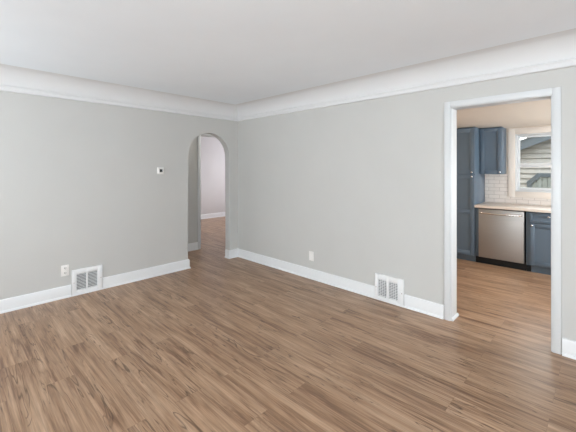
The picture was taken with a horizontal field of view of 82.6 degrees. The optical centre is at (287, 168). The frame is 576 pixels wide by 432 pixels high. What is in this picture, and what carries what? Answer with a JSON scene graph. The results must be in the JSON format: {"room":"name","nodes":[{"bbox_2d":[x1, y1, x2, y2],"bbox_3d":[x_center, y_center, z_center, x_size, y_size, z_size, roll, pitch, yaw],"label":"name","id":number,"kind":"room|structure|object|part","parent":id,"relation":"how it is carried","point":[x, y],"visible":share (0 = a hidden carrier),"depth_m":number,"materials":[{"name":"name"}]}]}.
{"room":"empty living room","nodes":[
{"label":"empty living room","id":0,"kind":"room"},
{"bbox_2d":[0,91,237,299],"bbox_3d":[-2.645,0.140,3.597,0.120,2.600,5.120,0,0,44],"label":"wall","id":1,"kind":"structure","parent":0,"point":[81,186],"depth_m":3.87,"materials":[{"name":"beige paint"}]},
{"bbox_2d":[61,264,68,276],"bbox_3d":[-2.491,1.136,3.664,0.008,0.122,0.076,0,0,44],"label":"wall outlet","id":2,"kind":"object","parent":1,"relation":"attached to","point":[65,268],"visible":1,"depth_m":3.66,"materials":[{"name":"white plastic"}]},
{"bbox_2d":[72,265,102,296],"bbox_3d":[-2.330,1.294,3.813,0.031,0.292,0.324,0,0,44],"label":"wall vent","id":3,"kind":"object","parent":1,"relation":"in","point":[89,279],"visible":1,"depth_m":3.81,"materials":[{"name":"white metal"}]},
{"bbox_2d":[0,259,190,313],"bbox_3d":[-2.875,1.374,3.299,0.085,0.132,4.129,0,0,44],"label":"baseboard","id":4,"kind":"structure","parent":1,"relation":"attached to","point":[41,297],"depth_m":3.69,"materials":[{"name":"white paint"}]},
{"bbox_2d":[157,167,163,173],"bbox_3d":[-1.726,0.025,4.444,0.024,0.092,0.092,0,0,44],"label":"thermostat","id":5,"kind":"object","parent":1,"relation":"attached to","point":[160,170],"visible":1,"depth_m":4.44,"materials":[{"name":"white plastic"}]},
{"bbox_2d":[188,135,208,243],"bbox_3d":[-0.819,0.215,6.783,0.120,2.450,5.200,0,0,44],"label":"wall","id":6,"kind":"structure","parent":0,"point":[193,150],"depth_m":5.81,"materials":[{"name":"beige paint"}]},
{"bbox_2d":[188,242,197,251],"bbox_3d":[-1.583,1.374,5.887,0.024,0.132,2.830,0,0,44],"label":"baseboard","id":7,"kind":"structure","parent":6,"relation":"attached to","point":[191,246],"depth_m":5.78,"materials":[{"name":"white paint"}]},
{"bbox_2d":[198,134,213,248],"bbox_3d":[-1.306,0.385,6.274,0.146,2.110,1.018,0,0,44],"label":"trim","id":8,"kind":"structure","parent":6,"relation":"attached to","point":[203,135],"depth_m":5.88,"materials":[{"name":"white paint"}]},
{"bbox_2d":[201,136,224,214],"bbox_3d":[-3.027,0.215,8.916,0.120,2.450,5.200,0,0,44],"label":"wall","id":9,"kind":"structure","parent":0,"point":[212,150],"depth_m":9.66,"materials":[{"name":"paint"}]},
{"bbox_2d":[201,212,224,218],"bbox_3d":[-3.009,1.374,8.829,0.024,0.132,5.080,0,0,44],"label":"baseboard","id":10,"kind":"structure","parent":9,"relation":"attached to","point":[220,214],"depth_m":9.65,"materials":[{"name":"white paint"}]},
{"bbox_2d":[0,216,575,431],"bbox_3d":[-0.050,1.490,3.592,11.820,0.100,8.720,0,0,44],"label":"floor","id":11,"kind":"structure","parent":0,"point":[220,343],"depth_m":2.45,"materials":[{"name":"brown wood"}]},
{"bbox_2d":[457,127,484,261],"bbox_3d":[2.861,0.398,5.430,0.653,2.085,0.628,0,0,44],"label":"pantry cabinet","id":12,"kind":"object","parent":11,"relation":"on","point":[470,183],"depth_m":5.13,"materials":[{"name":"blue wood"}]},
{"bbox_3d":[2.653,-0.279,5.250,0.597,0.713,0.020,0,0,44],"label":"door","id":13,"kind":"part","parent":12,"relation":"part of","materials":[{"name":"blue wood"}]},
{"bbox_3d":[2.653,0.715,5.250,0.597,1.241,0.020,0,0,44],"label":"door","id":14,"kind":"part","parent":12,"relation":"part of","materials":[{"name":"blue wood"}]},
{"bbox_3d":[2.909,0.966,5.044,0.046,0.748,0.020,0,0,44],"label":"filler panel","id":15,"kind":"part","parent":12,"relation":"part of","materials":[{"name":"blue wood"}]},
{"bbox_2d":[476,208,525,270],"bbox_3d":[3.263,1.018,4.983,0.637,0.845,0.636,0,0,44],"label":"dishwasher","id":16,"kind":"object","parent":11,"relation":"on","point":[502,233],"visible":0.97,"depth_m":4.77,"materials":[{"name":"silver metal"}]},
{"bbox_3d":[3.079,0.662,4.764,0.548,0.029,0.066,0,0,44],"label":"handle","id":17,"kind":"part","parent":16,"relation":"part of","materials":[{"name":"silver metal"}]},
{"bbox_2d":[526,211,550,274],"bbox_3d":[3.697,1.016,4.622,0.482,0.848,0.628,0,0,44],"label":"base cabinet","id":18,"kind":"object","parent":11,"relation":"on","point":[538,224],"visible":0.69,"depth_m":4.50,"materials":[{"name":"blue wood"}]},
{"bbox_3d":[3.516,0.677,4.417,0.417,0.125,0.020,0,0,44],"label":"drawer","id":19,"kind":"part","parent":18,"relation":"part of","materials":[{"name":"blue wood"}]},
{"bbox_3d":[3.516,1.044,4.417,0.417,0.577,0.020,0,0,44],"label":"door","id":20,"kind":"part","parent":18,"relation":"part of","materials":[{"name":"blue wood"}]},
{"bbox_3d":[4.048,1.016,4.283,0.486,0.848,0.628,0,0,44],"label":"base cabinet","id":21,"kind":"object","parent":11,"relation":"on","visible":0},
{"bbox_2d":[474,202,550,212],"bbox_3d":[3.652,0.570,4.662,1.642,0.042,0.619,0,0,44],"label":"countertop","id":22,"kind":"structure","parent":21,"relation":"on","point":[489,205],"depth_m":4.79,"materials":[{"name":"stone"}]},
{"bbox_2d":[0,0,575,117],"bbox_3d":[0.172,-0.987,0.958,7.588,0.306,4.988,0,0,44],"label":"ceiling","id":23,"kind":"structure","parent":0,"point":[232,58],"depth_m":2.63,"materials":[{"name":"paint"}]},
{"bbox_2d":[238,66,575,353],"bbox_3d":[1.958,0.140,2.807,7.840,2.600,0.140,0,0,44],"label":"wall","id":24,"kind":"structure","parent":0,"point":[358,186],"depth_m":3.70,"materials":[{"name":"beige paint"}]},
{"bbox_2d":[0,58,575,120],"bbox_3d":[0.172,-0.810,0.958,7.599,0.061,4.999,0,0,44],"label":"trim","id":25,"kind":"structure","parent":24,"relation":"attached to","point":[571,62],"depth_m":3.54,"materials":[{"name":"paint"}]},
{"bbox_2d":[309,251,313,260],"bbox_3d":[0.306,1.143,4.299,0.080,0.122,0.008,0,0,44],"label":"wall outlet","id":26,"kind":"object","parent":24,"relation":"attached to","point":[311,254],"visible":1,"depth_m":4.29,"materials":[{"name":"white plastic"}]},
{"bbox_2d":[372,273,403,307],"bbox_3d":[1.078,1.298,3.537,0.364,0.284,0.031,0,0,44],"label":"wall vent","id":27,"kind":"object","parent":24,"relation":"in","point":[388,289],"visible":1,"depth_m":3.52,"materials":[{"name":"white metal"}]},
{"bbox_2d":[225,248,575,359],"bbox_3d":[1.805,1.374,2.721,7.699,0.132,0.194,0,0,44],"label":"baseboard","id":28,"kind":"structure","parent":24,"relation":"attached to","point":[423,306],"depth_m":3.93,"materials":[{"name":"white paint"}]},
{"bbox_2d":[444,87,560,354],"bbox_3d":[1.868,0.400,2.903,0.873,2.080,0.187,0,0,44],"label":"trim","id":29,"kind":"structure","parent":24,"relation":"attached to","point":[450,108],"depth_m":2.90,"materials":[{"name":"white paint"}]},
{"bbox_2d":[457,99,550,128],"bbox_3d":[2.486,-0.706,4.396,5.050,0.108,2.880,0,0,44],"label":"ceiling","id":30,"kind":"structure","parent":0,"point":[532,113],"depth_m":4.00,"materials":[{"name":"beige paint"}]},
{"bbox_2d":[494,125,550,205],"bbox_3d":[3.445,0.390,5.389,5.050,2.300,0.120,0,0,44],"label":"wall","id":31,"kind":"structure","parent":0,"point":[544,125],"depth_m":5.24,"materials":[{"name":"beige paint"}]},
{"bbox_2d":[480,127,505,173],"bbox_3d":[3.267,-0.281,5.226,0.296,0.727,0.358,0,0,44],"label":"upper cabinet","id":32,"kind":"object","parent":31,"relation":"attached to","point":[492,140],"visible":1,"depth_m":5.12,"materials":[{"name":"blue wood"}]},
{"bbox_2d":[485,174,550,205],"bbox_3d":[4.033,0.316,4.731,2.090,0.465,0.008,0,0,44],"label":"backsplash","id":33,"kind":"structure","parent":31,"relation":"attached to","point":[496,185],"depth_m":5.29,"materials":[{"name":"tile"}]},
{"bbox_2d":[508,126,550,198],"bbox_3d":[3.897,-0.095,4.939,0.955,1.080,0.138,0,0,44],"label":"window","id":34,"kind":"structure","parent":31,"relation":"in","point":[514,135],"depth_m":5.15,"materials":[{"name":"beige paint"}]},
{"bbox_3d":[3.903,-0.095,4.946,0.774,0.899,0.120,0,0,44],"label":"frame","id":35,"kind":"part","parent":34,"relation":"part of","materials":[{"name":"white paint"}]},
{"bbox_3d":[3.907,0.121,4.949,0.735,0.427,0.024,0,0,44],"label":"sash","id":36,"kind":"part","parent":34,"relation":"part of","materials":[{"name":"white paint"}]},
{"bbox_3d":[3.924,-0.277,4.968,0.735,0.497,0.024,0,0,44],"label":"sash","id":37,"kind":"part","parent":34,"relation":"part of","materials":[{"name":"white paint"}]},
{"label":"outside","id":38,"kind":"structure","parent":0,"visible":0},
{"bbox_3d":[13.169,1.990,14.842,37.000,0.100,26.970,0,0,44],"label":"ground","id":39,"kind":"structure","parent":38,"visible":0},
{"bbox_2d":[520,136,550,187],"bbox_3d":[8.872,0.274,8.523,8.300,3.332,6.630,0,0,44],"label":"house","id":40,"kind":"structure","parent":39,"relation":"on","point":[532,149],"depth_m":7.41,"materials":[{"name":"grey paint"}]},
{"bbox_3d":[6.161,1.018,6.938,1.795,1.845,0.073,0,0,44],"label":"opening trim","id":41,"kind":"part","parent":40,"relation":"part of","materials":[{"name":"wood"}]},
{"bbox_3d":[6.166,1.060,6.943,1.619,1.760,0.027,0,0,44],"label":"boarded panel","id":42,"kind":"part","parent":40,"relation":"part of","materials":[{"name":"grey paint"}]}
]}

